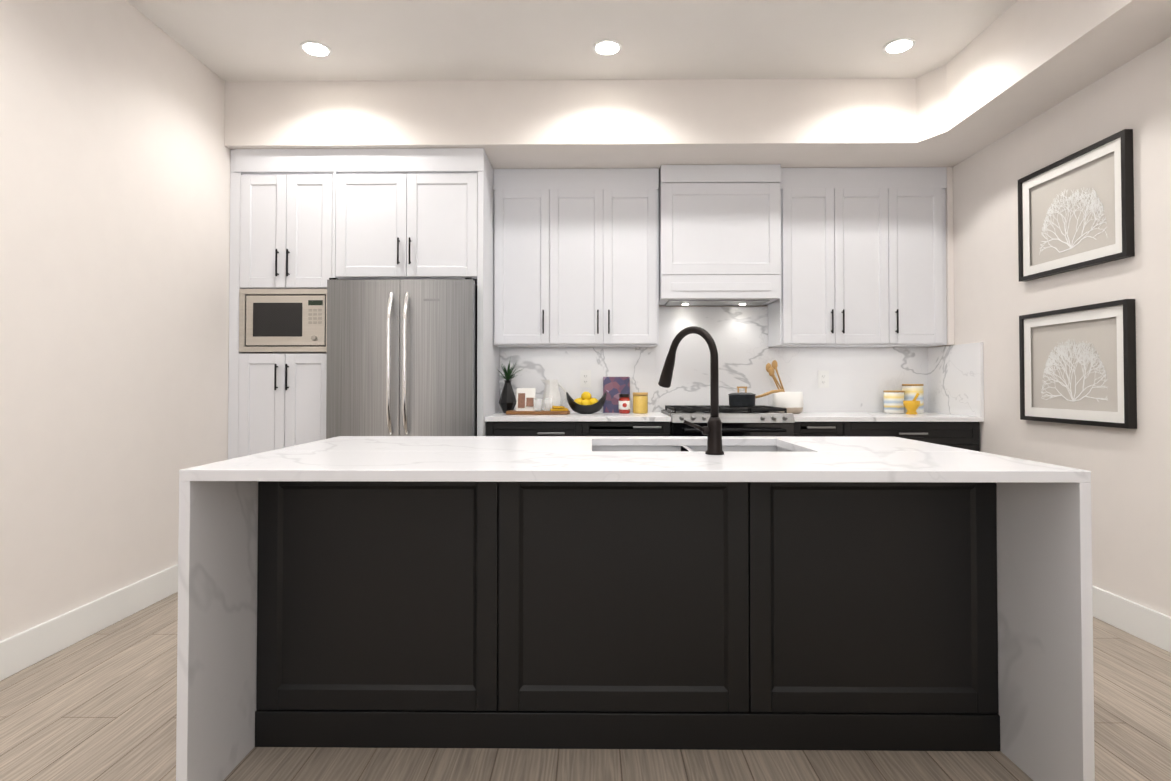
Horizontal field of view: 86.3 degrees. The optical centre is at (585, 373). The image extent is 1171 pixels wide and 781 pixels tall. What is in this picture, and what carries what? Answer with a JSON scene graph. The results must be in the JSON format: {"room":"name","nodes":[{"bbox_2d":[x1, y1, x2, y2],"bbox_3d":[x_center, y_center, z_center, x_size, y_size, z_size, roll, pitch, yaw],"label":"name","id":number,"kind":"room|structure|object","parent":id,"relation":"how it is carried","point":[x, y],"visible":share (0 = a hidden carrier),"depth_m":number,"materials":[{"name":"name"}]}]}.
{"room":"kitchen","nodes":[
{"label":"kitchen","id":0,"kind":"room"},
{"bbox_2d":[0,0,230,640],"bbox_3d":[-2.334,-0.352,0.959,0.120,3.020,7.566,0,-1,1],"label":"wall","id":1,"kind":"structure","parent":0,"point":[115,156],"depth_m":2.91,"materials":[{"name":"paint"}]},
{"bbox_2d":[0,564,177,680],"bbox_3d":[-2.269,1.078,0.596,0.016,0.148,6.646,0,-1,1],"label":"baseboard","id":2,"kind":"structure","parent":1,"relation":"attached to","point":[20,651],"depth_m":2.77,"materials":[{"name":"white wood"}]},
{"bbox_2d":[236,288,326,351],"bbox_3d":[-1.882,-0.350,4.116,0.580,0.355,0.402,0,-1,1],"label":"upper cabinet","id":3,"kind":"object","parent":1,"relation":"attached to","point":[277,319],"depth_m":3.92,"materials":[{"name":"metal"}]},
{"bbox_2d":[239,289,326,351],"bbox_3d":[-1.882,-0.329,4.108,0.580,0.397,0.416,0,-1,1],"label":"microwave","id":4,"kind":"object","parent":3,"relation":"in","point":[270,320],"depth_m":3.92,"materials":[{"name":"metal"}]},
{"bbox_2d":[126,0,1016,81],"bbox_3d":[0.101,-1.912,0.959,4.990,0.100,7.566,0,-1,1],"label":"ceiling","id":5,"kind":"structure","parent":0,"point":[362,40],"depth_m":3.38,"materials":[{"name":"paint"}]},
{"bbox_2d":[300,41,331,56],"bbox_3d":[-1.513,-1.818,3.505,0.163,0.007,0.163,1,-1,-38],"label":"recessed light","id":6,"kind":"object","parent":5,"relation":"in","point":[313,48],"depth_m":3.50,"materials":[{"name":"white"}]},
{"bbox_2d":[593,39,621,55],"bbox_3d":[0.121,-1.819,3.489,0.163,0.007,0.163,1,-1,-38],"label":"recessed light","id":7,"kind":"object","parent":5,"relation":"in","point":[606,47],"depth_m":3.48,"materials":[{"name":"white"}]},
{"bbox_2d":[225,0,1170,170],"bbox_3d":[0.101,-1.662,0.955,4.750,0.400,7.326,0,-1,1],"label":"ceiling soffit","id":8,"kind":"structure","parent":5,"relation":"attached to","point":[1016,64],"depth_m":3.86,"materials":[{"name":"paint"}]},
{"bbox_2d":[883,37,915,53],"bbox_3d":[1.743,-1.819,3.472,0.163,0.007,0.163,1,-1,-38],"label":"recessed light","id":9,"kind":"object","parent":5,"relation":"in","point":[900,45],"depth_m":3.46,"materials":[{"name":"white"}]},
{"bbox_2d":[0,592,1170,780],"bbox_3d":[0.101,1.207,0.910,4.990,0.100,7.566,0,-1,1],"label":"floor","id":10,"kind":"structure","parent":0,"point":[101,705],"depth_m":1.94,"materials":[{"name":"brown wood"}]},
{"bbox_2d":[232,352,326,458],"bbox_3d":[-1.880,0.545,4.251,0.584,1.330,0.701,0,-1,1],"label":"base cabinet","id":11,"kind":"object","parent":10,"relation":"on","point":[281,396],"depth_m":3.91,"materials":[{"name":"wood"}]},
{"bbox_2d":[326,278,476,438],"bbox_3d":[-1.122,0.316,4.135,0.888,1.784,0.871,0,-1,1],"label":"fridge","id":12,"kind":"object","parent":10,"relation":"on","point":[401,357],"visible":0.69,"depth_m":3.78,"materials":[{"name":"metal"}]},
{"bbox_2d":[486,423,584,435],"bbox_3d":[-0.327,0.761,4.276,0.614,0.898,0.613,0,-1,1],"label":"base cabinet","id":13,"kind":"object","parent":10,"relation":"on","point":[492,429],"depth_m":3.98,"materials":[{"name":"black wood"}]},
{"bbox_2d":[485,411,670,422],"bbox_3d":[-0.044,0.295,4.258,1.180,0.030,0.618,0,-1,1],"label":"countertop","id":14,"kind":"structure","parent":13,"relation":"on","point":[652,416],"depth_m":3.95,"materials":[{"name":"white stone"}]},
{"bbox_2d":[498,361,523,412],"bbox_3d":[-0.517,0.080,4.428,0.210,0.403,0.271,0,-1,1],"label":"vase","id":15,"kind":"object","parent":14,"relation":"on","point":[507,401],"visible":0.96,"depth_m":4.40,"materials":[{"name":"black ceramic"}]},
{"bbox_2d":[506,388,569,414],"bbox_3d":[-0.325,0.191,4.290,0.440,0.178,0.215,0,-1,1],"label":"serving board","id":16,"kind":"object","parent":14,"relation":"on","point":[526,400],"visible":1,"depth_m":4.27,"materials":[{"name":"brown wood"}]},
{"bbox_2d":[541,380,566,409],"bbox_3d":[-0.225,0.164,4.487,0.191,0.238,0.136,0,-1,1],"label":"pitcher","id":17,"kind":"object","parent":14,"relation":"on","point":[551,389],"visible":0.85,"depth_m":4.45,"materials":[{"name":"white ceramic"}]},
{"bbox_2d":[566,392,605,413],"bbox_3d":[0.006,0.203,4.334,0.280,0.154,0.182,0,-1,1],"label":"fruit bowl","id":18,"kind":"object","parent":14,"relation":"on","point":[585,403],"visible":1,"depth_m":4.28,"materials":[{"name":"black ceramic"}]},
{"bbox_2d":[603,377,629,412],"bbox_3d":[0.225,0.154,4.511,0.194,0.258,0.099,0,-1,1],"label":"cookbook","id":19,"kind":"object","parent":14,"relation":"on","point":[614,388],"visible":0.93,"depth_m":4.51,"materials":[{"name":"purple paper"}]},
{"bbox_2d":[619,394,629,413],"bbox_3d":[0.273,0.213,4.391,0.081,0.136,0.083,0,-1,1],"label":"sauce jar","id":20,"kind":"object","parent":14,"relation":"on","point":[624,403],"visible":1,"depth_m":4.36,"materials":[{"name":"red"}]},
{"bbox_2d":[633,392,647,413],"bbox_3d":[0.386,0.208,4.401,0.108,0.146,0.108,0,-1,1],"label":"pasta jar","id":21,"kind":"object","parent":14,"relation":"on","point":[640,402],"visible":1,"depth_m":4.36,"materials":[{"name":"yellow glass"}]},
{"bbox_2d":[585,423,669,435],"bbox_3d":[0.263,0.761,4.270,0.565,0.898,0.613,0,-1,1],"label":"base cabinet","id":22,"kind":"object","parent":10,"relation":"on","point":[591,429],"depth_m":3.97,"materials":[{"name":"black wood"}]},
{"bbox_2d":[176,436,1094,780],"bbox_3d":[0.126,0.720,2.155,2.388,0.914,1.053,0,-1,1],"label":"kitchen island","id":23,"kind":"object","parent":10,"relation":"on","point":[684,592],"visible":1,"depth_m":1.96,"materials":[{"name":"stone"}]},
{"bbox_2d":[658,326,723,454],"bbox_3d":[0.352,0.051,2.108,0.191,0.419,0.244,0,-1,1],"label":"faucet","id":24,"kind":"object","parent":23,"relation":"on","point":[712,430],"visible":1,"depth_m":2.01,"materials":[{"name":"black metal"}]},
{"bbox_2d":[592,446,792,451],"bbox_3d":[0.404,0.405,2.335,0.779,0.218,0.506,0,-1,1],"label":"sink","id":25,"kind":"object","parent":23,"relation":"in","point":[594,448],"depth_m":2.58,"materials":[{"name":"metal"}]},
{"bbox_2d":[661,405,794,436],"bbox_3d":[0.931,0.718,4.198,0.766,0.982,0.690,0,-1,1],"label":"range","id":26,"kind":"object","parent":10,"relation":"on","point":[759,420],"visible":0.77,"depth_m":3.92,"materials":[{"name":"silver metal"}]},
{"bbox_2d":[728,387,783,406],"bbox_3d":[1.176,0.160,4.323,0.370,0.137,0.186,0,-1,1],"label":"saucepan","id":27,"kind":"object","parent":26,"relation":"on","point":[741,399],"visible":1,"depth_m":4.26,"materials":[{"name":"metal"}]},
{"bbox_2d":[794,423,848,436],"bbox_3d":[1.480,0.761,4.258,0.321,0.898,0.613,0,-1,1],"label":"base cabinet","id":28,"kind":"object","parent":10,"relation":"on","point":[800,429],"depth_m":3.96,"materials":[{"name":"black wood"}]},
{"bbox_2d":[849,423,979,451],"bbox_3d":[2.074,0.761,4.252,0.868,0.898,0.613,0,-1,1],"label":"base cabinet","id":29,"kind":"object","parent":10,"relation":"on","point":[958,435],"depth_m":3.95,"materials":[{"name":"black wood"}]},
{"bbox_2d":[794,411,983,422],"bbox_3d":[1.913,0.295,4.238,1.190,0.030,0.618,0,-1,1],"label":"countertop","id":30,"kind":"structure","parent":29,"relation":"on","point":[805,416],"depth_m":3.95,"materials":[{"name":"white stone"}]},
{"bbox_2d":[766,360,803,413],"bbox_3d":[1.409,0.093,4.422,0.257,0.377,0.208,0,-1,1],"label":"utensil crock","id":31,"kind":"object","parent":30,"relation":"on","point":[792,402],"visible":0.92,"depth_m":4.35,"materials":[{"name":"ceramic"}]},
{"bbox_2d":[883,390,903,413],"bbox_3d":[2.184,0.202,4.422,0.134,0.160,0.134,0,-1,1],"label":"canister","id":32,"kind":"object","parent":30,"relation":"on","point":[893,401],"visible":0.96,"depth_m":4.37,"materials":[{"name":"ceramic"}]},
{"bbox_2d":[903,393,919,413],"bbox_3d":[2.228,0.206,4.262,0.111,0.146,0.106,0,-1,1],"label":"mortar","id":33,"kind":"object","parent":30,"relation":"on","point":[912,406],"visible":1,"depth_m":4.23,"materials":[{"name":"yellow ceramic"}]},
{"bbox_2d":[902,384,923,412],"bbox_3d":[2.327,0.179,4.441,0.138,0.206,0.138,0,-1,1],"label":"canister","id":34,"kind":"object","parent":30,"relation":"on","point":[911,391],"visible":0.77,"depth_m":4.39,"materials":[{"name":"ceramic"}]},
{"bbox_2d":[587,305,766,347],"bbox_3d":[0.139,-0.294,4.657,4.750,3.020,0.120,0,-1,1],"label":"wall","id":35,"kind":"structure","parent":0,"point":[696,306],"depth_m":4.59,"materials":[{"name":"paint"}]},
{"bbox_2d":[236,149,335,291],"bbox_3d":[-1.880,-0.969,4.275,0.584,0.878,0.701,0,-1,1],"label":"upper cabinet","id":36,"kind":"object","parent":35,"relation":"attached to","point":[306,225],"depth_m":3.93,"materials":[{"name":"wood"}]},
{"bbox_2d":[332,148,493,295],"bbox_3d":[-1.121,-0.999,4.269,0.894,0.818,0.698,0,-1,1],"label":"upper cabinet","id":37,"kind":"object","parent":35,"relation":"attached to","point":[398,213],"depth_m":3.92,"materials":[{"name":"wood"}]},
{"bbox_2d":[493,168,658,347],"bbox_3d":[-0.064,-0.799,4.424,1.137,1.213,0.361,0,-1,1],"label":"upper cabinet","id":38,"kind":"object","parent":35,"relation":"attached to","point":[576,258],"visible":1,"depth_m":4.28,"materials":[{"name":"white wood"}]},
{"bbox_2d":[580,370,590,386],"bbox_3d":[0.001,0.040,4.566,0.078,0.125,0.010,0,-1,1],"label":"outlet","id":39,"kind":"object","parent":35,"relation":"attached to","point":[585,378],"visible":1,"depth_m":4.56,"materials":[{"name":"white plastic"}]},
{"bbox_2d":[659,164,780,305],"bbox_3d":[0.917,-0.949,4.402,0.806,0.914,0.390,0,-1,1],"label":"range hood","id":40,"kind":"object","parent":35,"relation":"attached to","point":[719,235],"visible":0.98,"depth_m":4.22,"materials":[{"name":"white wood"}]},
{"bbox_2d":[818,371,828,387],"bbox_3d":[1.733,0.042,4.548,0.078,0.125,0.010,0,-1,1],"label":"outlet","id":41,"kind":"object","parent":35,"relation":"attached to","point":[823,379],"visible":1,"depth_m":4.55,"materials":[{"name":"white plastic"}]},
{"bbox_2d":[767,167,946,346],"bbox_3d":[1.901,-0.799,4.404,1.135,1.213,0.361,0,-1,1],"label":"upper cabinet","id":42,"kind":"object","parent":35,"relation":"attached to","point":[863,257],"visible":0.98,"depth_m":4.26,"materials":[{"name":"white wood"}]},
{"bbox_2d":[930,37,1170,616],"bbox_3d":[2.536,-0.353,0.910,0.120,3.020,7.566,0,-1,1],"label":"wall","id":43,"kind":"structure","parent":0,"point":[994,300],"depth_m":3.02,"materials":[{"name":"paint"}]},
{"bbox_2d":[930,167,953,346],"bbox_3d":[2.490,-0.799,4.417,0.039,1.213,0.324,0,-1,1],"label":"filler panel","id":44,"kind":"object","parent":43,"relation":"attached to","point":[949,265],"depth_m":4.26,"materials":[{"name":"paint"}]},
{"bbox_2d":[925,343,983,414],"bbox_3d":[2.498,0.045,4.236,0.020,0.470,0.618,0,-1,1],"label":"backsplash","id":45,"kind":"structure","parent":43,"relation":"attached to","point":[956,372],"depth_m":4.19,"materials":[{"name":"white stone"}]},
{"bbox_2d":[1018,129,1134,281],"bbox_3d":[2.478,-0.817,3.198,0.038,0.580,0.715,0,-1,1],"label":"picture","id":46,"kind":"object","parent":43,"relation":"attached to","point":[1075,210],"visible":1,"depth_m":3.14,"materials":[{"name":"wood"}]},
{"bbox_2d":[1019,299,1136,428],"bbox_3d":[2.478,-0.038,3.186,0.038,0.588,0.715,0,-1,1],"label":"picture","id":47,"kind":"object","parent":43,"relation":"attached to","point":[1077,365],"visible":1,"depth_m":3.12,"materials":[{"name":"wood"}]},
{"bbox_2d":[1092,585,1170,652],"bbox_3d":[2.465,1.078,0.578,0.016,0.148,6.706,0,-1,1],"label":"baseboard","id":48,"kind":"structure","parent":43,"relation":"attached to","point":[1149,625],"depth_m":2.83,"materials":[{"name":"white wood"}]}
]}

